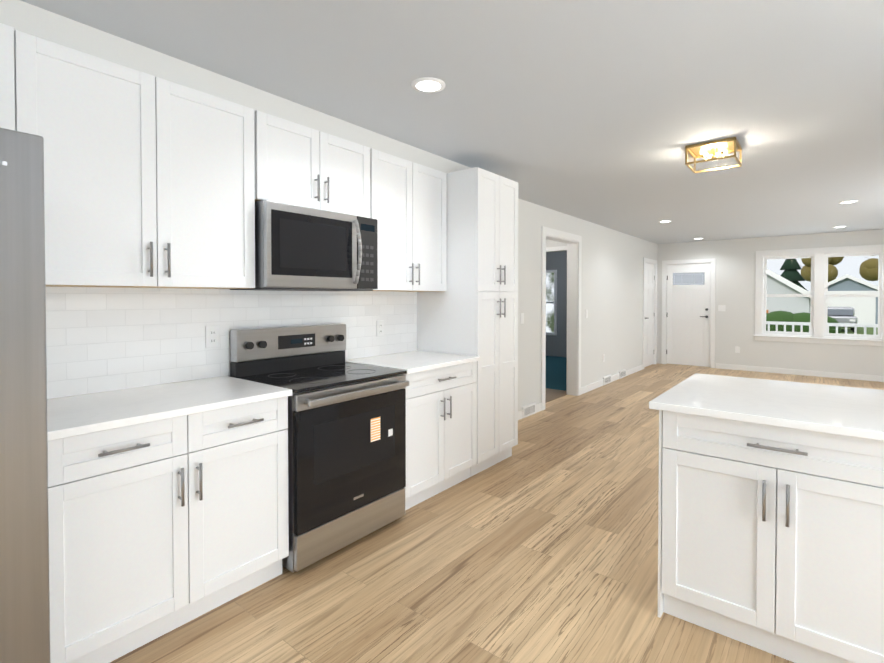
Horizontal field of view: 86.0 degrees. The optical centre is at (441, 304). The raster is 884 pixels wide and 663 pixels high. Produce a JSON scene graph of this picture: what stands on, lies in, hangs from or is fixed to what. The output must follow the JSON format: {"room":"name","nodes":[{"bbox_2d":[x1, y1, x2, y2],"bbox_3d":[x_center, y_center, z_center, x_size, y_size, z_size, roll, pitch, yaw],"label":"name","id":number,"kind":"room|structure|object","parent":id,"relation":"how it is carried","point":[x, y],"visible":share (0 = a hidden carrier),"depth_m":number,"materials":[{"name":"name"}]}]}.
{"room":"kitchen","nodes":[
{"label":"kitchen","id":0,"kind":"room"},
{"bbox_2d":[0,0,469,172],"bbox_3d":[-1.488,-1.059,2.043,0.300,0.118,5.690,1,1,39],"label":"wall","id":1,"kind":"structure","parent":0,"point":[25,17],"depth_m":2.20,"materials":[{"name":"paint"}]},
{"bbox_2d":[60,198,657,410],"bbox_3d":[0.460,0.058,4.862,0.140,2.440,12.780,1,1,39],"label":"wall","id":2,"kind":"structure","parent":0,"point":[612,292],"depth_m":6.95,"materials":[{"name":"paint"}]},
{"bbox_2d":[0,23,14,130],"bbox_3d":[-1.893,-0.760,1.476,0.376,0.460,0.802,1,1,39],"label":"upper cabinet","id":3,"kind":"object","parent":2,"relation":"attached to","point":[7,100],"visible":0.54,"depth_m":1.68,"materials":[{"name":"white wood"}]},
{"bbox_2d":[14,30,254,288],"bbox_3d":[-1.359,-0.540,2.162,0.361,0.920,0.925,1,1,39],"label":"upper cabinet","id":4,"kind":"object","parent":2,"relation":"attached to","point":[149,180],"visible":0.96,"depth_m":2.01,"materials":[{"name":"white wood"}]},
{"bbox_2d":[205,326,219,347],"bbox_3d":[-1.248,0.173,2.580,0.008,0.118,0.075,1,1,39],"label":"outlet","id":5,"kind":"object","parent":2,"relation":"attached to","point":[211,336],"visible":1,"depth_m":2.58,"materials":[{"name":"white plastic"}]},
{"bbox_2d":[46,287,416,398],"bbox_3d":[-0.998,0.145,2.911,0.010,0.493,2.530,1,1,39],"label":"backsplash","id":6,"kind":"structure","parent":2,"relation":"attached to","point":[101,339],"depth_m":2.43,"materials":[{"name":"white tile"}]},
{"bbox_2d":[254,110,369,217],"bbox_3d":[-0.818,-0.781,2.837,0.361,0.460,0.790,1,1,39],"label":"upper cabinet","id":7,"kind":"object","parent":2,"relation":"attached to","point":[298,164],"visible":0.75,"depth_m":2.69,"materials":[{"name":"white wood"}]},
{"bbox_2d":[230,200,377,290],"bbox_3d":[-0.778,-0.313,2.812,0.460,0.455,0.778,1,1,39],"label":"microwave","id":8,"kind":"object","parent":7,"relation":"attached to","point":[300,248],"visible":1,"depth_m":2.63,"materials":[{"name":"silver metal"}]},
{"bbox_2d":[377,320,383,336],"bbox_3d":[-0.463,0.178,3.566,0.008,0.118,0.075,1,1,39],"label":"outlet","id":9,"kind":"object","parent":2,"relation":"attached to","point":[380,328],"visible":1,"depth_m":3.56,"materials":[{"name":"white plastic"}]},
{"bbox_2d":[370,148,446,291],"bbox_3d":[-0.320,-0.560,3.466,0.361,0.920,0.790,1,1,39],"label":"upper cabinet","id":10,"kind":"object","parent":2,"relation":"attached to","point":[408,205],"visible":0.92,"depth_m":3.34,"materials":[{"name":"white wood"}]},
{"bbox_2d":[521,313,523,323],"bbox_3d":[0.898,0.151,5.294,0.008,0.118,0.075,1,1,39],"label":"light switch","id":11,"kind":"object","parent":2,"relation":"attached to","point":[522,318],"visible":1,"depth_m":5.29,"materials":[{"name":"white plastic"}]},
{"bbox_2d":[522,402,535,417],"bbox_3d":[0.993,1.202,5.414,0.026,0.126,0.300,1,1,39],"label":"air vent","id":12,"kind":"object","parent":2,"relation":"in","point":[529,409],"visible":1,"depth_m":5.40,"materials":[{"name":"white metal"}]},
{"bbox_2d":[518,403,541,419],"bbox_3d":[0.682,1.228,5.035,0.014,0.095,1.620,1,1,39],"label":"baseboard","id":13,"kind":"structure","parent":2,"relation":"attached to","point":[538,406],"depth_m":5.56,"materials":[{"name":"white wood"}]},
{"bbox_2d":[541,226,581,410],"bbox_3d":[1.494,0.158,6.162,0.176,2.200,1.180,1,1,39],"label":"door frame","id":14,"kind":"structure","parent":2,"relation":"attached to","point":[574,276],"depth_m":6.51,"materials":[{"name":"white wood"}]},
{"bbox_2d":[603,375,610,384],"bbox_3d":[2.575,1.171,7.401,0.026,0.126,0.320,1,1,39],"label":"air vent","id":15,"kind":"object","parent":2,"relation":"in","point":[607,379],"visible":0.98,"depth_m":7.36,"materials":[{"name":"white metal"}]},
{"bbox_2d":[581,364,642,393],"bbox_3d":[2.844,1.186,7.750,0.014,0.095,2.960,1,1,39],"label":"baseboard","id":16,"kind":"structure","parent":2,"relation":"attached to","point":[590,387],"depth_m":7.25,"materials":[{"name":"white wood"}]},
{"bbox_2d":[619,369,625,378],"bbox_3d":[3.036,1.163,7.980,0.026,0.126,0.320,1,1,39],"label":"air vent","id":17,"kind":"object","parent":2,"relation":"in","point":[622,373],"visible":1,"depth_m":7.94,"materials":[{"name":"white metal"}]},
{"bbox_2d":[644,263,654,366],"bbox_3d":[4.055,0.196,9.278,0.095,2.002,0.752,1,1,39],"label":"closet door","id":18,"kind":"structure","parent":2,"relation":"in","point":[649,313],"depth_m":9.31,"materials":[{"name":"white wood"}]},
{"bbox_2d":[642,258,656,368],"bbox_3d":[4.005,0.159,9.315,0.176,2.100,0.920,1,1,39],"label":"trim","id":19,"kind":"structure","parent":2,"relation":"attached to","point":[649,261],"depth_m":9.56,"materials":[{"name":"white wood"}]},
{"bbox_2d":[21,0,883,243],"bbox_3d":[1.059,-1.205,4.365,8.890,0.100,12.780,1,1,39],"label":"ceiling","id":20,"kind":"structure","parent":0,"point":[604,113],"depth_m":2.44,"materials":[{"name":"paint"}]},
{"bbox_2d":[411,77,445,92],"bbox_3d":[-0.070,-1.121,2.427,0.176,0.007,0.176,1,1,39],"label":"recessed light","id":21,"kind":"object","parent":20,"relation":"in","point":[424,84],"visible":1,"depth_m":2.41,"materials":[{"name":"white plastic"}]},
{"bbox_2d":[685,137,741,172],"bbox_3d":[1.960,-1.072,3.420,0.310,0.134,0.310,1,1,39],"label":"ceiling light","id":22,"kind":"object","parent":20,"relation":"attached to","point":[713,149],"visible":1,"depth_m":3.40,"materials":[{"name":"gold glass"}]},
{"bbox_2d":[838,200,857,203],"bbox_3d":[4.618,-1.167,5.393,0.176,0.007,0.176,1,1,39],"label":"recessed light","id":23,"kind":"object","parent":20,"relation":"in","point":[850,201],"visible":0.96,"depth_m":5.37,"materials":[{"name":"white plastic"}]},
{"bbox_2d":[110,363,883,662],"bbox_3d":[2.017,1.344,3.642,6.440,0.106,12.780,1,1,39],"label":"floor","id":24,"kind":"structure","parent":0,"point":[540,545],"depth_m":2.29,"materials":[{"name":"brown wood"}]},
{"bbox_2d":[0,128,49,662],"bbox_3d":[-1.720,0.411,1.349,0.771,1.841,0.786,1,1,39],"label":"fridge","id":25,"kind":"object","parent":24,"relation":"on","point":[24,587],"visible":1,"depth_m":1.37,"materials":[{"name":"silver metal"}]},
{"bbox_2d":[48,396,288,662],"bbox_3d":[-1.247,0.878,2.095,0.646,0.885,0.925,1,1,39],"label":"base cabinet","id":26,"kind":"object","parent":24,"relation":"on","point":[158,528],"visible":0.83,"depth_m":1.84,"materials":[{"name":"white wood"}]},
{"bbox_2d":[47,376,291,440],"bbox_3d":[-1.249,0.420,2.092,0.637,0.030,0.929,1,1,39],"label":"countertop","id":27,"kind":"structure","parent":26,"relation":"on","point":[72,416],"depth_m":1.98,"materials":[{"name":"white stone"}]},
{"bbox_2d":[230,324,408,572],"bbox_3d":[-0.677,0.723,2.748,0.686,1.175,0.774,1,1,39],"label":"range","id":28,"kind":"object","parent":24,"relation":"on","point":[346,428],"visible":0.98,"depth_m":2.59,"materials":[{"name":"silver metal"}]},
{"bbox_2d":[403,361,476,509],"bbox_3d":[-0.209,0.858,3.400,0.646,0.885,0.790,1,1,39],"label":"base cabinet","id":29,"kind":"object","parent":24,"relation":"on","point":[441,429],"visible":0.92,"depth_m":3.19,"materials":[{"name":"white wood"}]},
{"bbox_2d":[345,351,479,373],"bbox_3d":[-0.212,0.400,3.394,0.637,0.030,0.796,1,1,39],"label":"countertop","id":30,"kind":"structure","parent":29,"relation":"on","point":[410,362],"depth_m":3.29,"materials":[{"name":"white stone"}]},
{"bbox_2d":[417,167,517,476],"bbox_3d":[0.231,0.132,3.941,0.646,2.320,0.608,1,1,39],"label":"pantry cabinet","id":31,"kind":"object","parent":24,"relation":"on","point":[472,310],"visible":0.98,"depth_m":3.69,"materials":[{"name":"white wood"}]},
{"bbox_2d":[658,410,663,617],"bbox_3d":[2.137,0.889,1.426,2.634,0.885,0.620,1,1,39],"label":"panels","id":32,"kind":"object","parent":24,"relation":"on","point":[660,603],"visible":0.16,"depth_m":2.00,"materials":[{"name":"white wood"}]},
{"bbox_2d":[661,411,883,662],"bbox_3d":[1.409,0.880,1.971,0.790,0.885,0.646,1,1,39],"label":"base cabinet","id":33,"kind":"object","parent":24,"relation":"on","point":[773,540],"visible":0.98,"depth_m":1.75,"materials":[{"name":"white wood"}]},
{"bbox_2d":[649,373,883,440],"bbox_3d":[2.223,0.429,1.527,2.700,0.030,0.960,1,1,39],"label":"countertop","id":34,"kind":"structure","parent":33,"relation":"on","point":[846,411],"depth_m":1.96,"materials":[{"name":"white stone"}]},
{"bbox_2d":[546,356,566,390],"bbox_3d":[1.624,1.203,9.271,3.510,0.012,3.580,1,1,39],"label":"floor","id":35,"kind":"structure","parent":0,"point":[555,372],"depth_m":8.47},
{"bbox_2d":[546,251,566,356],"bbox_3d":[2.778,-0.033,10.685,3.490,2.440,0.100,1,1,39],"label":"wall","id":36,"kind":"structure","parent":0,"point":[557,344],"depth_m":10.70,"materials":[{"name":"grey paint"}]},
{"bbox_2d":[546,270,556,335],"bbox_3d":[2.228,-0.053,11.039,0.950,1.490,0.029,1,1,39],"label":"bedroom window","id":37,"kind":"structure","parent":36,"relation":"in","point":[551,302],"depth_m":10.83,"materials":[{"name":"white glass"}]},
{"bbox_2d":[546,239,566,251],"bbox_3d":[1.494,0.023,7.106,1.040,2.440,0.100,1,1,39],"label":"wall","id":38,"kind":"structure","parent":0,"point":[550,243],"depth_m":6.91,"materials":[{"name":"paint"}]},
{"bbox_2d":[546,246,566,251],"bbox_3d":[1.502,0.199,7.028,0.914,2.090,0.016,1,1,39],"label":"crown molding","id":39,"kind":"structure","parent":38,"relation":"attached to","point":[559,248],"depth_m":6.88,"materials":[{"name":"white wood"}]},
{"bbox_2d":[657,229,883,375],"bbox_3d":[6.462,0.006,8.161,5.140,2.440,0.140,1,1,39],"label":"wall","id":40,"kind":"structure","parent":0,"point":[735,284],"depth_m":8.70,"materials":[{"name":"paint"}]},
{"bbox_2d":[666,263,710,366],"bbox_3d":[4.857,0.195,9.370,0.782,2.002,0.102,1,1,39],"label":"front door","id":41,"kind":"structure","parent":40,"relation":"in","point":[688,309],"depth_m":9.37,"materials":[{"name":"white wood"}]},
{"bbox_2d":[661,258,715,367],"bbox_3d":[4.888,0.157,9.405,0.950,2.100,0.158,1,1,39],"label":"door frame","id":42,"kind":"structure","parent":40,"relation":"attached to","point":[712,261],"depth_m":9.29,"materials":[{"name":"white wood"}]},
{"bbox_2d":[718,305,725,310],"bbox_3d":[5.305,0.064,8.989,0.120,0.118,0.008,1,1,39],"label":"light switch","id":43,"kind":"object","parent":40,"relation":"attached to","point":[721,307],"visible":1,"depth_m":8.98,"materials":[{"name":"white plastic"}]},
{"bbox_2d":[735,346,739,352],"bbox_3d":[5.509,0.836,8.839,0.075,0.118,0.007,1,1,39],"label":"electrical outlet","id":44,"kind":"object","parent":40,"relation":"attached to","point":[737,349],"visible":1,"depth_m":8.84,"materials":[{"name":"white plastic"}]},
{"bbox_2d":[716,363,883,381],"bbox_3d":[6.766,1.184,7.839,3.920,0.095,0.014,1,1,39],"label":"baseboard","id":45,"kind":"structure","parent":40,"relation":"attached to","point":[720,366],"depth_m":8.22,"materials":[{"name":"white wood"}]},
{"bbox_2d":[753,244,883,345],"bbox_3d":[6.462,-0.158,8.127,1.860,1.630,0.190,1,1,39],"label":"window","id":46,"kind":"structure","parent":40,"relation":"in","point":[819,295],"depth_m":8.09,"materials":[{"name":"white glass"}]},
{"label":"outside","id":47,"kind":"structure","parent":0,"visible":0},
{"bbox_2d":[840,327,877,334],"bbox_3d":[33.574,1.957,38.346,90.000,0.200,77.910,1,1,39],"label":"lawn","id":48,"kind":"structure","parent":47,"point":[869,330],"depth_m":35.17,"materials":[{"name":"green plant"}]},
{"bbox_2d":[766,269,810,313],"bbox_3d":[16.014,-0.606,26.644,8.150,5.290,10.730,1,1,39],"label":"house","id":49,"kind":"structure","parent":48,"relation":"on","point":[777,284],"depth_m":20.92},
{"bbox_2d":[780,259,807,290],"bbox_3d":[26.562,-1.259,36.151,3.200,6.300,3.200,1,1,39],"label":"pine tree","id":50,"kind":"object","parent":48,"relation":"on","point":[790,266],"depth_m":35.69,"materials":[{"name":"green plant"}]},
{"bbox_2d":[766,311,840,332],"bbox_3d":[8.543,1.208,11.675,1.960,2.128,0.864,1,1,39],"label":"hedge","id":51,"kind":"object","parent":48,"relation":"on","point":[781,316],"depth_m":11.38,"materials":[{"name":"green plant"}]},
{"bbox_2d":[799,257,843,281],"bbox_3d":[52.802,-3.861,66.790,5.749,10.550,5.377,1,1,39],"label":"autumn tree","id":52,"kind":"object","parent":48,"relation":"on","point":[806,271],"depth_m":65.13,"materials":[{"name":"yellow plant"}]},
{"bbox_2d":[827,307,857,331],"bbox_3d":[29.448,1.037,35.155,1.840,1.740,4.520,1,1,39],"label":"parked car","id":53,"kind":"object","parent":48,"relation":"on","point":[844,314],"depth_m":33.91,"materials":[{"name":"silver metal"}]},
{"bbox_2d":[809,274,877,323],"bbox_3d":[37.682,-0.482,44.350,5.300,4.490,7.340,1,1,39],"label":"garage","id":54,"kind":"structure","parent":48,"relation":"on","point":[866,311],"depth_m":41.25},
{"bbox_2d":[859,255,878,280],"bbox_3d":[60.463,-4.208,63.964,6.268,11.331,6.234,1,1,39],"label":"autumn tree","id":55,"kind":"object","parent":48,"relation":"on","point":[869,272],"depth_m":64.05,"materials":[{"name":"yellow plant"}]},
{"bbox_3d":[6.903,1.946,8.857,7.000,1.140,1.450,1,1,39],"label":"floor","id":56,"kind":"structure","parent":48,"relation":"on","visible":0},
{"bbox_2d":[766,321,877,334],"bbox_3d":[7.298,0.813,9.336,6.700,1.110,0.100,1,1,39],"label":"porch railing","id":57,"kind":"object","parent":56,"relation":"on","point":[845,325],"depth_m":9.14,"materials":[{"name":"white wood"}]}
]}

